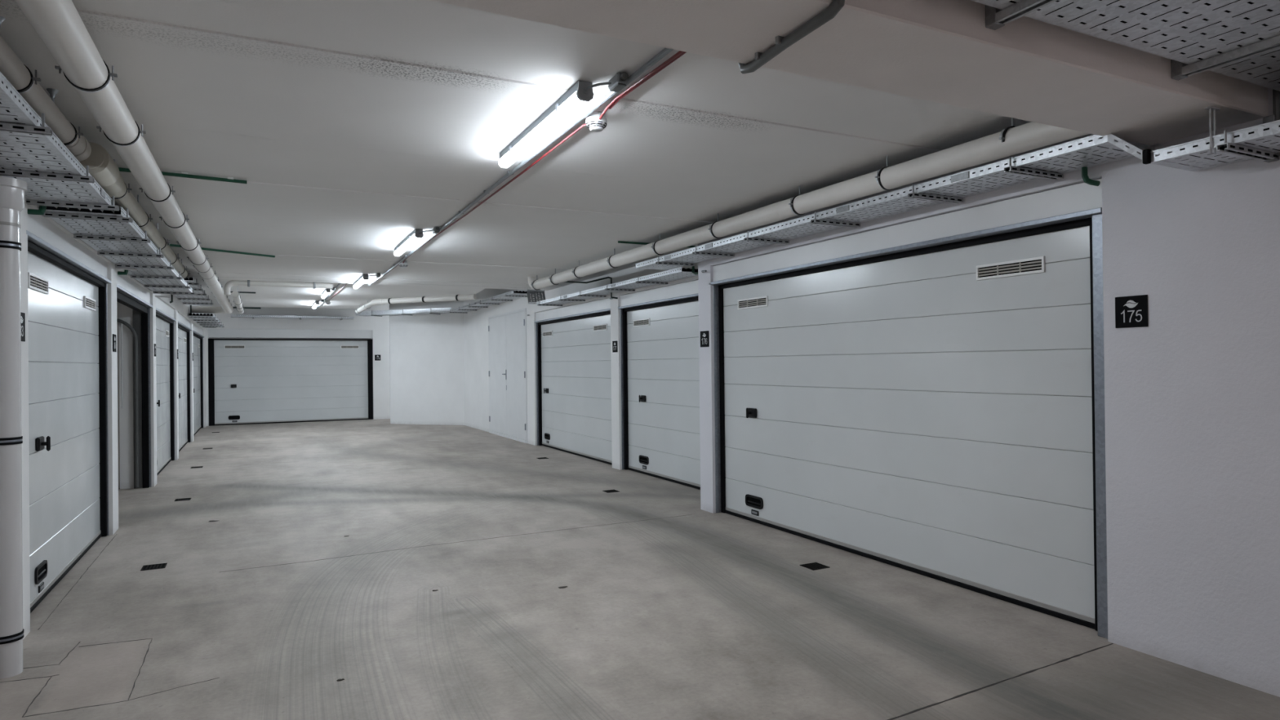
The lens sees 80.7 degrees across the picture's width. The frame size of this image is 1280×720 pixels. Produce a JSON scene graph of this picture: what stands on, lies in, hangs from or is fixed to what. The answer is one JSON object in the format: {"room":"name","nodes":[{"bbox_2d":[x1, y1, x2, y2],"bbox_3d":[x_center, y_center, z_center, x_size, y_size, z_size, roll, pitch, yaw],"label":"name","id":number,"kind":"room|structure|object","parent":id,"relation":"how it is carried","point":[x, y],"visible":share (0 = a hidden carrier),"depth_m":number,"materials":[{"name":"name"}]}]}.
{"room":"parking garage","nodes":[
{"label":"parking garage","id":0,"kind":"room"},
{"bbox_2d":[20,195,206,639],"bbox_3d":[-4.437,-0.098,5.833,0.352,3.250,30.800,0,0,-27],"label":"wall","id":1,"kind":"structure","parent":0,"point":[126,423],"depth_m":6.80,"materials":[{"name":"paint"}]},
{"bbox_2d":[0,176,27,679],"bbox_3d":[-3.040,0.317,3.605,0.180,2.368,0.180,0,0,-26],"label":"downpipe","id":2,"kind":"object","parent":1,"relation":"attached to","point":[12,190],"visible":1,"depth_m":3.57,"materials":[{"name":"white plastic"}]},
{"bbox_2d":[0,176,27,211],"bbox_3d":[-3.052,-0.793,3.610,0.180,0.148,0.180,0,0,-26],"label":"socket","id":3,"kind":"object","parent":2,"relation":"attached to","point":[12,190],"depth_m":3.58,"materials":[{"name":"white plastic"}]},
{"bbox_2d":[20,311,25,341],"bbox_3d":[-3.324,-0.179,4.044,0.008,0.156,0.156,0,0,-27],"label":"number sign","id":4,"kind":"object","parent":1,"relation":"attached to","point":[22,314],"visible":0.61,"depth_m":4.08,"materials":[{"name":"black plastic"}]},
{"bbox_2d":[27,205,46,215],"bbox_3d":[-3.415,-0.851,4.267,0.081,0.059,0.044,0,0,-26],"label":"pipe","id":5,"kind":"object","parent":1,"relation":"attached to","point":[42,210],"visible":0.82,"depth_m":4.26,"materials":[{"name":"green plastic"}]},
{"bbox_2d":[0,71,119,210],"bbox_3d":[-2.111,-0.932,2.046,0.459,0.085,5.130,0,0,-27],"label":"cable tray","id":6,"kind":"object","parent":1,"relation":"attached to","point":[31,153],"visible":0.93,"depth_m":3.47,"materials":[{"name":"metal"}]},
{"bbox_2d":[26,206,111,613],"bbox_3d":[-4.073,0.321,5.369,0.130,2.400,2.780,0,0,-27],"label":"door","id":7,"kind":"structure","parent":1,"relation":"in","point":[68,442],"depth_m":5.30,"materials":[{"name":"white metal"}]},
{"bbox_2d":[27,272,48,293],"bbox_3d":[-3.756,-0.476,4.702,0.012,0.090,0.460,0,0,-27],"label":"vent","id":8,"kind":"object","parent":7,"relation":"attached to","point":[37,283],"depth_m":4.69,"materials":[{"name":"plastic"}]},
{"bbox_2d":[83,295,96,311],"bbox_3d":[-4.500,-0.461,6.164,0.012,0.090,0.440,0,0,-27],"label":"vent","id":9,"kind":"object","parent":7,"relation":"attached to","point":[89,301],"depth_m":6.14,"materials":[{"name":"plastic"}]},
{"bbox_2d":[112,333,116,351],"bbox_3d":[-4.686,-0.151,6.717,0.008,0.156,0.156,0,0,-27],"label":"number sign","id":10,"kind":"object","parent":1,"relation":"attached to","point":[113,335],"visible":1,"depth_m":6.67,"materials":[{"name":"black plastic"}]},
{"bbox_2d":[38,205,195,294],"bbox_3d":[-4.534,-0.871,6.911,0.449,0.085,5.400,0,0,-27],"label":"cable tray","id":11,"kind":"object","parent":1,"relation":"attached to","point":[116,237],"visible":0.98,"depth_m":5.65,"materials":[{"name":"metal"}]},
{"bbox_2d":[117,269,128,275],"bbox_3d":[-4.817,-0.821,7.021,0.081,0.057,0.044,0,0,-26],"label":"pipe","id":12,"kind":"object","parent":1,"relation":"attached to","point":[125,273],"visible":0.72,"depth_m":7.01,"materials":[{"name":"green plastic"}]},
{"bbox_2d":[115,266,137,270],"bbox_3d":[-4.682,-0.830,6.859,0.168,0.020,0.026,0,0,-37],"label":"stub","id":13,"kind":"object","parent":1,"relation":"attached to","point":[116,268],"visible":0.98,"depth_m":6.86,"materials":[{"name":"grey metal"}]},
{"bbox_2d":[154,343,155,356],"bbox_3d":[-6.061,-0.123,9.417,0.008,0.156,0.156,0,0,-27],"label":"number sign","id":14,"kind":"object","parent":1,"relation":"attached to","point":[154,344],"visible":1,"depth_m":9.38,"materials":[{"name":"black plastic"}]},
{"bbox_2d":[155,295,170,297],"bbox_3d":[-6.043,-0.802,9.532,0.168,0.020,0.026,0,0,-37],"label":"stub","id":15,"kind":"object","parent":1,"relation":"attached to","point":[155,295],"visible":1,"depth_m":9.52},
{"bbox_2d":[155,297,176,475],"bbox_3d":[-6.798,0.377,10.720,0.131,2.400,2.790,0,0,-27],"label":"door","id":16,"kind":"structure","parent":1,"relation":"in","point":[165,366],"depth_m":11.16,"materials":[{"name":"white metal"}]},
{"bbox_2d":[164,329,168,337],"bbox_3d":[-7.212,-0.405,11.488,0.012,0.090,0.450,0,0,-27],"label":"vent","id":17,"kind":"object","parent":16,"relation":"attached to","point":[166,332],"depth_m":11.42,"materials":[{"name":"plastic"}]},
{"bbox_2d":[169,293,173,303],"bbox_3d":[-6.906,-0.957,11.094,0.050,0.247,0.030,0,0,-26],"label":"pipe","id":18,"kind":"object","parent":1,"relation":"attached to","point":[171,295],"visible":0.64,"depth_m":11.09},
{"bbox_2d":[177,312,191,451],"bbox_3d":[-8.223,0.406,13.518,0.131,2.400,3.030,0,0,-27],"label":"door","id":19,"kind":"structure","parent":1,"relation":"in","point":[184,324],"depth_m":14.14,"materials":[{"name":"white metal"}]},
{"bbox_2d":[171,276,213,305],"bbox_3d":[-6.763,-0.993,11.332,0.449,0.085,4.300,0,0,-27],"label":"cable tray","id":20,"kind":"object","parent":1,"relation":"attached to","point":[201,298],"visible":0.58,"depth_m":11.65,"materials":[{"name":"metal"}]},
{"bbox_2d":[192,323,204,435],"bbox_3d":[-9.870,0.440,16.752,0.130,2.400,3.770,0,0,-27],"label":"door","id":21,"kind":"structure","parent":1,"relation":"in","point":[197,333],"depth_m":17.50,"materials":[{"name":"white metal"}]},
{"bbox_2d":[187,313,224,327],"bbox_3d":[-9.157,-0.814,16.003,0.449,0.085,4.400,0,0,-27],"label":"cable tray","id":22,"kind":"object","parent":1,"relation":"attached to","point":[205,320],"visible":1,"depth_m":15.13,"materials":[{"name":"metal"}]},
{"bbox_2d":[116,302,119,488],"bbox_3d":[-7.923,0.194,6.788,5.100,2.750,3.270,0,0,-27],"label":"wall","id":23,"kind":"structure","parent":0,"point":[117,327],"depth_m":9.17,"materials":[{"name":"paint"}]},
{"bbox_2d":[115,269,152,488],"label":"door","id":24,"kind":"structure","parent":23,"relation":"in","point":[130,294],"depth_m":9.18,"materials":[{"name":"metal"}]},
{"bbox_2d":[205,303,390,426],"bbox_3d":[-7.890,0.012,20.650,8.100,3.250,0.400,0,0,-26],"label":"wall","id":25,"kind":"structure","parent":0,"point":[380,326],"depth_m":20.30,"materials":[{"name":"paint"}]},
{"bbox_2d":[208,328,373,426],"bbox_3d":[-9.114,0.418,19.856,4.005,2.453,0.111,0,0,-26],"label":"door","id":26,"kind":"structure","parent":25,"relation":"in","point":[251,381],"depth_m":19.81,"materials":[{"name":"white metal"}]},
{"bbox_2d":[224,345,244,348],"bbox_3d":[-10.357,-0.333,19.250,0.460,0.090,0.013,0,0,-26],"label":"vent","id":27,"kind":"object","parent":26,"relation":"attached to","point":[225,346],"depth_m":19.25,"materials":[{"name":"plastic"}]},
{"bbox_2d":[341,345,359,348],"bbox_3d":[-7.887,-0.354,20.481,0.460,0.090,0.013,0,0,-26],"label":"vent","id":28,"kind":"object","parent":26,"relation":"attached to","point":[342,346],"depth_m":20.48,"materials":[{"name":"plastic"}]},
{"bbox_2d":[231,314,354,319],"bbox_3d":[-9.018,-1.110,19.643,2.900,0.086,0.404,0,0,-26],"label":"cable tray","id":29,"kind":"object","parent":25,"relation":"attached to","point":[340,317],"visible":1,"depth_m":19.54,"materials":[{"name":"metal"}]},
{"bbox_2d":[374,355,380,360],"bbox_3d":[-7.226,-0.064,20.751,0.156,0.156,0.008,0,0,-26],"label":"number sign","id":30,"kind":"object","parent":25,"relation":"attached to","point":[377,357],"visible":1,"depth_m":20.75,"materials":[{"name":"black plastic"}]},
{"bbox_2d":[187,277,484,308],"bbox_3d":[-6.287,-1.469,14.787,5.760,0.380,7.650,0,0,-26],"label":"ceiling","id":31,"kind":"structure","parent":0,"point":[348,297],"depth_m":14.68,"materials":[{"name":"paint"}]},
{"bbox_2d":[231,286,244,313],"bbox_3d":[-7.202,-1.113,13.518,0.167,0.325,4.001,0,0,-27],"label":"drain pipe","id":32,"kind":"object","parent":31,"relation":"attached to","point":[237,299],"visible":1,"depth_m":12.92,"materials":[{"name":"plastic"}]},
{"bbox_2d":[230,291,255,293],"bbox_3d":[-7.471,-1.258,13.972,0.612,0.028,0.028,0,0,-31],"label":"pipe","id":33,"kind":"object","parent":31,"relation":"attached to","point":[230,291],"visible":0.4,"depth_m":14.02,"materials":[{"name":"green plastic"}]},
{"bbox_2d":[233,306,261,309],"bbox_3d":[-9.220,-1.214,17.502,0.731,0.040,0.040,0,0,-29],"label":"pipe","id":34,"kind":"object","parent":31,"relation":"attached to","point":[260,308],"visible":0.5,"depth_m":17.56,"materials":[{"name":"plastic"}]},
{"bbox_2d":[223,280,333,294],"bbox_3d":[-5.397,-1.126,11.289,1.472,0.340,0.110,0,0,-26],"label":"drain pipe","id":35,"kind":"object","parent":31,"relation":"hanging from","point":[228,286],"visible":0.9,"depth_m":11.22,"materials":[{"name":"plastic"}]},
{"bbox_2d":[312,301,319,308],"bbox_3d":[-7.166,-1.217,16.644,0.090,0.088,1.286,0,0,-26],"label":"ceiling lamp","id":36,"kind":"object","parent":31,"relation":"attached to","point":[316,304],"visible":1,"depth_m":16.28,"materials":[{"name":"white plastic"}]},
{"bbox_2d":[321,288,330,298],"bbox_3d":[-5.864,-1.244,14.053,0.090,0.088,1.286,0,0,-26],"label":"ceiling lamp","id":37,"kind":"object","parent":31,"relation":"attached to","point":[326,292],"visible":0.96,"depth_m":13.74,"materials":[{"name":"white plastic"}]},
{"bbox_2d":[321,291,328,297],"bbox_3d":[-5.865,-1.223,14.056,0.074,0.041,1.246,0,0,-26],"label":"diffuser","id":38,"kind":"object","parent":37,"relation":"attached to","point":[324,294],"depth_m":14.02,"materials":[{"name":"white plastic"}]},
{"bbox_2d":[316,283,341,308],"bbox_3d":[-6.031,-1.266,14.634,0.048,0.030,7.050,0,0,-27],"label":"conduit","id":39,"kind":"object","parent":31,"relation":"attached to","point":[339,284],"visible":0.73,"depth_m":14.57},
{"bbox_2d":[328,283,347,301],"bbox_3d":[-5.479,-1.283,13.775,0.025,0.017,4.920,0,0,-27],"label":"cable","id":40,"kind":"object","parent":31,"relation":"attached to","point":[346,283],"visible":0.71,"depth_m":13.91,"materials":[{"name":"grey plastic"}]},
{"bbox_2d":[355,293,476,313],"bbox_3d":[-5.133,-1.193,15.677,4.640,0.188,0.912,-1,0,42],"label":"drain pipe","id":41,"kind":"object","parent":31,"relation":"attached to","point":[471,296],"visible":1,"depth_m":14.91,"materials":[{"name":"plastic"}]},
{"bbox_2d":[389,334,391,423],"bbox_3d":[-4.915,-0.023,19.982,3.370,3.250,0.550,0,0,-26],"label":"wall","id":42,"kind":"structure","parent":0,"point":[389,335],"depth_m":19.24,"materials":[{"name":"paint"}]},
{"bbox_2d":[389,300,464,425],"bbox_3d":[-5.083,-0.027,18.812,2.419,3.250,0.438,-1,0,18],"label":"wall","id":43,"kind":"structure","parent":0,"point":[427,369],"depth_m":18.64,"materials":[{"name":"paint"}]},
{"bbox_2d":[355,307,454,316],"bbox_3d":[-5.768,-1.171,18.580,2.750,0.140,0.409,-1,0,19],"label":"cable tray","id":44,"kind":"object","parent":43,"relation":"attached to","point":[439,310],"visible":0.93,"depth_m":18.45,"materials":[{"name":"metal"}]},
{"bbox_2d":[0,0,1031,290],"bbox_3d":[-1.886,-1.478,6.785,6.500,0.536,10.600,0,0,-26],"label":"ceiling","id":45,"kind":"structure","parent":0,"point":[351,127],"depth_m":4.09,"materials":[{"name":"paint"}]},
{"bbox_2d":[0,15,91,161],"bbox_3d":[-0.477,-1.161,-0.963,0.166,0.217,10.680,0,0,-26],"label":"drain pipe","id":46,"kind":"object","parent":45,"relation":"attached to","point":[19,75],"visible":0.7,"depth_m":3.06,"materials":[{"name":"plastic"}]},
{"bbox_2d":[14,0,234,313],"bbox_3d":[-3.191,-1.104,4.426,0.753,0.219,22.748,0,0,-26],"label":"drain pipe","id":47,"kind":"object","parent":45,"relation":"attached to","point":[58,24],"visible":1,"depth_m":3.12,"materials":[{"name":"plastic"}]},
{"bbox_2d":[79,142,191,279],"bbox_3d":[-4.064,-1.065,6.293,0.181,0.260,5.431,0,0,-27],"label":"drain pipe","id":48,"kind":"object","parent":45,"relation":"attached to","point":[104,170],"visible":0.59,"depth_m":4.58,"materials":[{"name":"plastic"}]},
{"bbox_2d":[118,167,246,183],"bbox_3d":[-3.119,-1.201,4.785,1.104,0.043,0.039,0,0,-30],"label":"pipe","id":49,"kind":"object","parent":45,"relation":"attached to","point":[185,175],"visible":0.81,"depth_m":4.91,"materials":[{"name":"plastic"}]},
{"bbox_2d":[168,244,275,257],"bbox_3d":[-4.547,-1.161,7.869,0.047,0.023,1.486,-1,0,35],"label":"pipe","id":50,"kind":"object","parent":45,"relation":"attached to","point":[171,245],"visible":0.51,"depth_m":8.09,"materials":[{"name":"plastic"}]},
{"bbox_2d":[353,273,368,288],"bbox_3d":[-4.024,-1.129,10.846,0.090,0.088,1.286,0,0,-26],"label":"ceiling lamp","id":51,"kind":"object","parent":45,"relation":"attached to","point":[362,278],"visible":1,"depth_m":10.64,"materials":[{"name":"white plastic"}]},
{"bbox_2d":[353,276,366,288],"bbox_3d":[-4.026,-1.109,10.849,0.074,0.041,1.246,0,0,-26],"label":"diffuser","id":52,"kind":"object","parent":51,"relation":"attached to","point":[361,280],"depth_m":10.74,"materials":[{"name":"white plastic"}]},
{"bbox_2d":[365,272,380,277],"bbox_3d":[-3.614,-1.149,10.207,0.176,0.052,0.182,0,0,-26],"label":"junction box","id":53,"kind":"object","parent":45,"relation":"attached to","point":[378,274],"visible":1,"depth_m":10.18,"materials":[{"name":"grey plastic"}]},
{"bbox_2d":[398,260,408,267],"bbox_3d":[-2.841,-1.150,9.043,0.108,0.090,0.108,0,0,-26],"label":"smoke detector","id":54,"kind":"object","parent":45,"relation":"attached to","point":[405,264],"visible":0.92,"depth_m":9.01,"materials":[{"name":"white plastic"}]},
{"bbox_2d":[394,228,423,256],"bbox_3d":[-2.320,-1.164,7.516,0.090,0.088,1.286,0,0,-26],"label":"ceiling lamp","id":55,"kind":"object","parent":45,"relation":"attached to","point":[414,236],"visible":1,"depth_m":7.33,"materials":[{"name":"white plastic"}]},
{"bbox_2d":[394,234,420,255],"bbox_3d":[-2.322,-1.143,7.520,0.074,0.041,1.246,0,0,-26],"label":"diffuser","id":56,"kind":"object","parent":55,"relation":"attached to","point":[409,241],"depth_m":7.43,"materials":[{"name":"white plastic"}]},
{"bbox_2d":[419,226,439,234],"bbox_3d":[-1.919,-1.183,6.873,0.156,0.052,0.182,0,0,-26],"label":"junction box","id":57,"kind":"object","parent":45,"relation":"attached to","point":[435,230],"visible":1,"depth_m":6.86,"materials":[{"name":"grey plastic"}]},
{"bbox_2d":[402,123,586,262],"bbox_3d":[-1.547,-1.189,6.417,0.038,0.033,5.757,0,0,-27],"label":"cable","id":58,"kind":"object","parent":45,"relation":"attached to","point":[584,124],"visible":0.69,"depth_m":4.94,"materials":[{"name":"plastic"}]},
{"bbox_2d":[368,48,673,285],"bbox_3d":[-1.913,-1.193,7.059,0.058,0.028,9.980,0,0,-26],"label":"conduit","id":59,"kind":"object","parent":45,"relation":"attached to","point":[664,51],"visible":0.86,"depth_m":4.17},
{"bbox_2d":[526,289,545,303],"bbox_3d":[-1.695,-1.039,12.378,0.300,0.240,0.158,-1,0,-22],"label":"cable tray","id":60,"kind":"object","parent":45,"relation":"hanging from","point":[541,292],"visible":0.81,"depth_m":12.40,"materials":[{"name":"metal"}]},
{"bbox_2d":[498,80,593,168],"bbox_3d":[-0.527,-1.201,3.941,0.090,0.088,1.286,0,0,-26],"label":"ceiling lamp","id":61,"kind":"object","parent":45,"relation":"attached to","point":[575,98],"visible":0.99,"depth_m":3.75,"materials":[{"name":"white plastic"}]},
{"bbox_2d":[586,111,606,132],"bbox_3d":[-0.221,-1.204,3.813,0.108,0.090,0.108,0,0,-26],"label":"smoke detector","id":62,"kind":"object","parent":45,"relation":"attached to","point":[593,122],"visible":0.94,"depth_m":3.78,"materials":[{"name":"white plastic"}]},
{"bbox_2d":[585,71,628,92],"bbox_3d":[-0.143,-1.220,3.311,0.138,0.052,0.182,0,0,-26],"label":"junction box","id":63,"kind":"object","parent":45,"relation":"attached to","point":[619,81],"visible":1,"depth_m":3.30,"materials":[{"name":"grey plastic"}]},
{"bbox_2d":[599,50,686,119],"bbox_3d":[0.069,-1.222,3.207,0.041,0.033,1.256,0,0,-26],"label":"cable","id":64,"kind":"object","parent":45,"relation":"attached to","point":[679,54],"visible":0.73,"depth_m":3.30,"materials":[{"name":"plastic"}]},
{"bbox_2d":[617,240,697,248],"bbox_3d":[0.270,-1.222,7.945,1.090,0.043,0.025,0,0,-25],"label":"pipe","id":65,"kind":"object","parent":45,"relation":"attached to","point":[619,242],"visible":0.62,"depth_m":7.79,"materials":[{"name":"plastic"}]},
{"bbox_2d":[528,117,1090,289],"bbox_3d":[0.273,-1.128,7.168,0.190,0.220,8.327,0,0,-26],"label":"drain pipe","id":66,"kind":"object","parent":45,"relation":"attached to","point":[1011,140],"visible":0.98,"depth_m":4.82,"materials":[{"name":"plastic"}]},
{"bbox_2d":[430,0,1268,145],"bbox_3d":[0.339,-1.192,2.326,6.500,0.340,0.480,0,0,-26],"label":"beam","id":67,"kind":"structure","parent":45,"relation":"attached to","point":[942,51],"depth_m":2.58,"materials":[{"name":"paint"}]},
{"bbox_2d":[737,0,844,73],"bbox_3d":[0.459,-1.126,2.385,0.056,0.275,0.560,-1,0,-23],"label":"conduit","id":68,"kind":"object","parent":67,"relation":"attached to","point":[782,43],"visible":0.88,"depth_m":2.34,"materials":[{"name":"grey metal"}]},
{"bbox_2d":[970,0,1279,91],"bbox_3d":[1.190,-1.157,2.189,3.600,0.154,0.525,0,0,-26],"label":"cable tray","id":69,"kind":"object","parent":67,"relation":"attached to","point":[1239,39],"visible":1,"depth_m":2.53,"materials":[{"name":"metal"}]},
{"bbox_2d":[1107,133,1182,164],"bbox_3d":[2.364,-0.959,3.471,0.392,0.184,0.174,0,0,-26],"label":"cable tray","id":70,"kind":"object","parent":67,"relation":"attached to","point":[1144,154],"visible":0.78,"depth_m":3.40,"materials":[{"name":"metal"}]},
{"bbox_2d":[1204,106,1220,154],"bbox_3d":[2.364,-0.945,3.110,0.070,0.190,0.024,0,0,-26],"label":"rod","id":71,"kind":"object","parent":67,"relation":"hanging from","point":[1210,108],"visible":1,"depth_m":3.10,"materials":[{"name":"metal"}]},
{"bbox_2d":[463,262,697,470],"bbox_3d":[-1.449,-0.095,13.095,0.410,3.250,11.870,0,0,-26],"label":"wall","id":72,"kind":"structure","parent":0,"point":[476,347],"depth_m":13.78,"materials":[{"name":"paint"}]},
{"bbox_2d":[448,290,530,313],"bbox_3d":[-3.229,-1.173,15.694,0.429,0.087,5.150,0,0,-26],"label":"cable tray","id":73,"kind":"object","parent":72,"relation":"attached to","point":[510,295],"visible":0.98,"depth_m":15.19,"materials":[{"name":"metal"}]},
{"bbox_2d":[488,308,527,443],"bbox_3d":[-2.692,0.303,15.080,0.088,2.500,2.600,0,0,-26],"label":"door","id":74,"kind":"structure","parent":72,"relation":"in","point":[507,334],"depth_m":14.93,"materials":[{"name":"white metal"}]},
{"bbox_2d":[533,297,612,465],"bbox_3d":[-1.077,0.329,12.069,0.155,2.385,3.400,0,0,-26],"label":"door","id":75,"kind":"structure","parent":72,"relation":"in","point":[574,370],"depth_m":12.03,"materials":[{"name":"white metal"}]},
{"bbox_2d":[542,330,552,337],"bbox_3d":[-1.622,-0.457,13.210,0.013,0.090,0.496,0,0,-26],"label":"vent","id":76,"kind":"object","parent":75,"relation":"attached to","point":[545,333],"depth_m":13.20,"materials":[{"name":"plastic"}]},
{"bbox_2d":[593,324,607,331],"bbox_3d":[-0.589,-0.479,11.137,0.013,0.090,0.492,0,0,-26],"label":"vent","id":77,"kind":"object","parent":75,"relation":"attached to","point":[597,327],"depth_m":11.12,"materials":[{"name":"plastic"}]},
{"bbox_2d":[564,276,617,298],"bbox_3d":[-0.763,-0.981,10.397,0.932,0.304,0.110,-1,0,16],"label":"cable","id":78,"kind":"object","parent":72,"relation":"attached to","point":[606,277],"visible":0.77,"depth_m":10.34,"materials":[{"name":"plastic"}]},
{"bbox_2d":[612,341,617,352],"bbox_3d":[-0.346,-0.185,10.411,0.008,0.156,0.156,0,0,-26],"label":"number sign","id":79,"kind":"object","parent":72,"relation":"attached to","point":[614,343],"visible":1,"depth_m":10.41,"materials":[{"name":"black plastic"}]},
{"bbox_2d":[536,266,697,306],"bbox_3d":[-0.469,-0.933,10.206,0.429,0.087,4.770,0,0,-26],"label":"cable tray","id":80,"kind":"object","parent":72,"relation":"attached to","point":[677,273],"visible":0.98,"depth_m":9.56,"materials":[{"name":"metal"}]},
{"bbox_2d":[617,280,700,489],"bbox_3d":[0.424,0.298,9.057,0.155,2.385,2.950,0,0,-26],"label":"door","id":81,"kind":"structure","parent":72,"relation":"in","point":[660,326],"depth_m":9.42,"materials":[{"name":"white metal"}]},
{"bbox_2d":[633,318,649,327],"bbox_3d":[0.018,-0.491,9.918,0.013,0.090,0.468,0,0,-26],"label":"vent","id":82,"kind":"object","parent":81,"relation":"attached to","point":[637,322],"depth_m":9.91,"materials":[{"name":"plastic"}]},
{"bbox_2d":[0,418,1279,719],"bbox_3d":[-2.749,1.510,6.213,14.600,0.002,31.600,0,0,-26],"label":"floor","id":83,"kind":"structure","parent":0,"point":[670,608],"depth_m":4.40,"materials":[{"name":"concrete"}]},
{"bbox_2d":[140,563,167,570],"bbox_3d":[-3.557,1.514,5.514,0.150,0.004,0.150,0,0,-26],"label":"drain grate","id":84,"kind":"object","parent":83,"relation":"on","point":[160,566],"visible":1,"depth_m":5.51,"materials":[{"name":"metal"}]},
{"bbox_2d":[174,497,191,501],"bbox_3d":[-5.058,1.544,8.335,0.150,0.004,0.150,0,0,-26],"label":"drain grate","id":85,"kind":"object","parent":83,"relation":"on","point":[183,499],"visible":1,"depth_m":8.34,"materials":[{"name":"metal"}]},
{"bbox_2d":[602,489,618,493],"bbox_3d":[-0.331,1.494,8.580,0.150,0.004,0.150,0,0,-26],"label":"drain grate","id":86,"kind":"object","parent":83,"relation":"on","point":[606,491],"visible":1,"depth_m":8.58,"materials":[{"name":"metal"}]},
{"bbox_2d":[799,562,829,570],"bbox_3d":[1.238,1.461,5.336,0.150,0.004,0.150,0,0,-26],"label":"drain grate","id":87,"kind":"object","parent":83,"relation":"on","point":[814,566],"visible":1,"depth_m":5.33,"materials":[{"name":"metal"}]},
{"bbox_2d":[697,88,1279,697],"bbox_3d":[4.022,-0.214,1.018,0.390,3.250,14.630,0,0,-26],"label":"wall","id":88,"kind":"structure","parent":0,"point":[1192,395],"depth_m":3.52,"materials":[{"name":"paint"}]},
{"bbox_2d":[692,266,697,275],"bbox_3d":[0.672,-1.005,7.827,0.029,0.228,0.493,0,0,-26],"label":"pipe","id":89,"kind":"object","parent":88,"relation":"attached to","point":[693,267],"visible":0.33,"depth_m":8.02,"materials":[{"name":"green plastic"}]},
{"bbox_2d":[700,330,709,346],"bbox_3d":[0.631,-0.205,7.373,0.008,0.156,0.156,0,0,-26],"label":"number sign","id":90,"kind":"object","parent":88,"relation":"attached to","point":[704,342],"visible":1,"depth_m":7.36,"materials":[{"name":"black plastic"}]},
{"bbox_2d":[635,134,1155,270],"bbox_3d":[1.201,-0.995,5.737,0.424,0.086,4.920,0,0,-26],"label":"cable tray","id":91,"kind":"object","parent":88,"relation":"attached to","point":[1051,162],"visible":0.98,"depth_m":4.55,"materials":[{"name":"metal"}]},
{"bbox_2d":[710,178,1107,639],"bbox_3d":[1.600,0.268,5.622,0.155,2.385,3.830,0,0,-26],"label":"door","id":92,"kind":"structure","parent":88,"relation":"in","point":[925,397],"depth_m":4.96,"materials":[{"name":"white metal"}]},
{"bbox_2d":[737,295,768,309],"bbox_3d":[1.020,-0.517,6.833,0.013,0.090,0.458,0,0,-26],"label":"vent","id":93,"kind":"object","parent":92,"relation":"attached to","point":[745,302],"depth_m":6.82,"materials":[{"name":"plastic"}]},
{"bbox_2d":[976,256,1044,279],"bbox_3d":[2.194,-0.542,4.477,0.013,0.090,0.453,0,0,-26],"label":"vent","id":94,"kind":"object","parent":92,"relation":"attached to","point":[1015,268],"depth_m":4.46,"materials":[{"name":"plastic"}]},
{"bbox_2d":[1081,166,1100,186],"bbox_3d":[2.328,-0.947,3.893,0.088,0.099,0.029,-1,0,-2],"label":"pipe","id":95,"kind":"object","parent":88,"relation":"attached to","point":[1086,180],"visible":1,"depth_m":3.88,"materials":[{"name":"green plastic"}]},
{"bbox_2d":[1115,294,1147,328],"bbox_3d":[2.440,-0.240,3.743,0.008,0.156,0.156,0,0,-26],"label":"number sign","id":96,"kind":"object","parent":88,"relation":"attached to","point":[1131,311],"visible":1,"depth_m":3.74,"materials":[{"name":"black plastic"}]},
{"bbox_2d":[1150,114,1279,171],"bbox_3d":[2.779,-0.944,2.607,0.404,0.190,1.770,0,0,-26],"label":"cable tray","id":97,"kind":"object","parent":88,"relation":"attached to","point":[1262,141],"visible":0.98,"depth_m":3.15,"materials":[{"name":"metal"}]},
{"bbox_2d":[1272,88,1279,155],"bbox_3d":[2.694,-1.064,3.186,0.026,0.400,0.026,0,0,-26],"label":"conduit","id":98,"kind":"object","parent":88,"relation":"attached to","point":[1276,94],"visible":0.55,"depth_m":3.18,"materials":[{"name":"grey metal"}]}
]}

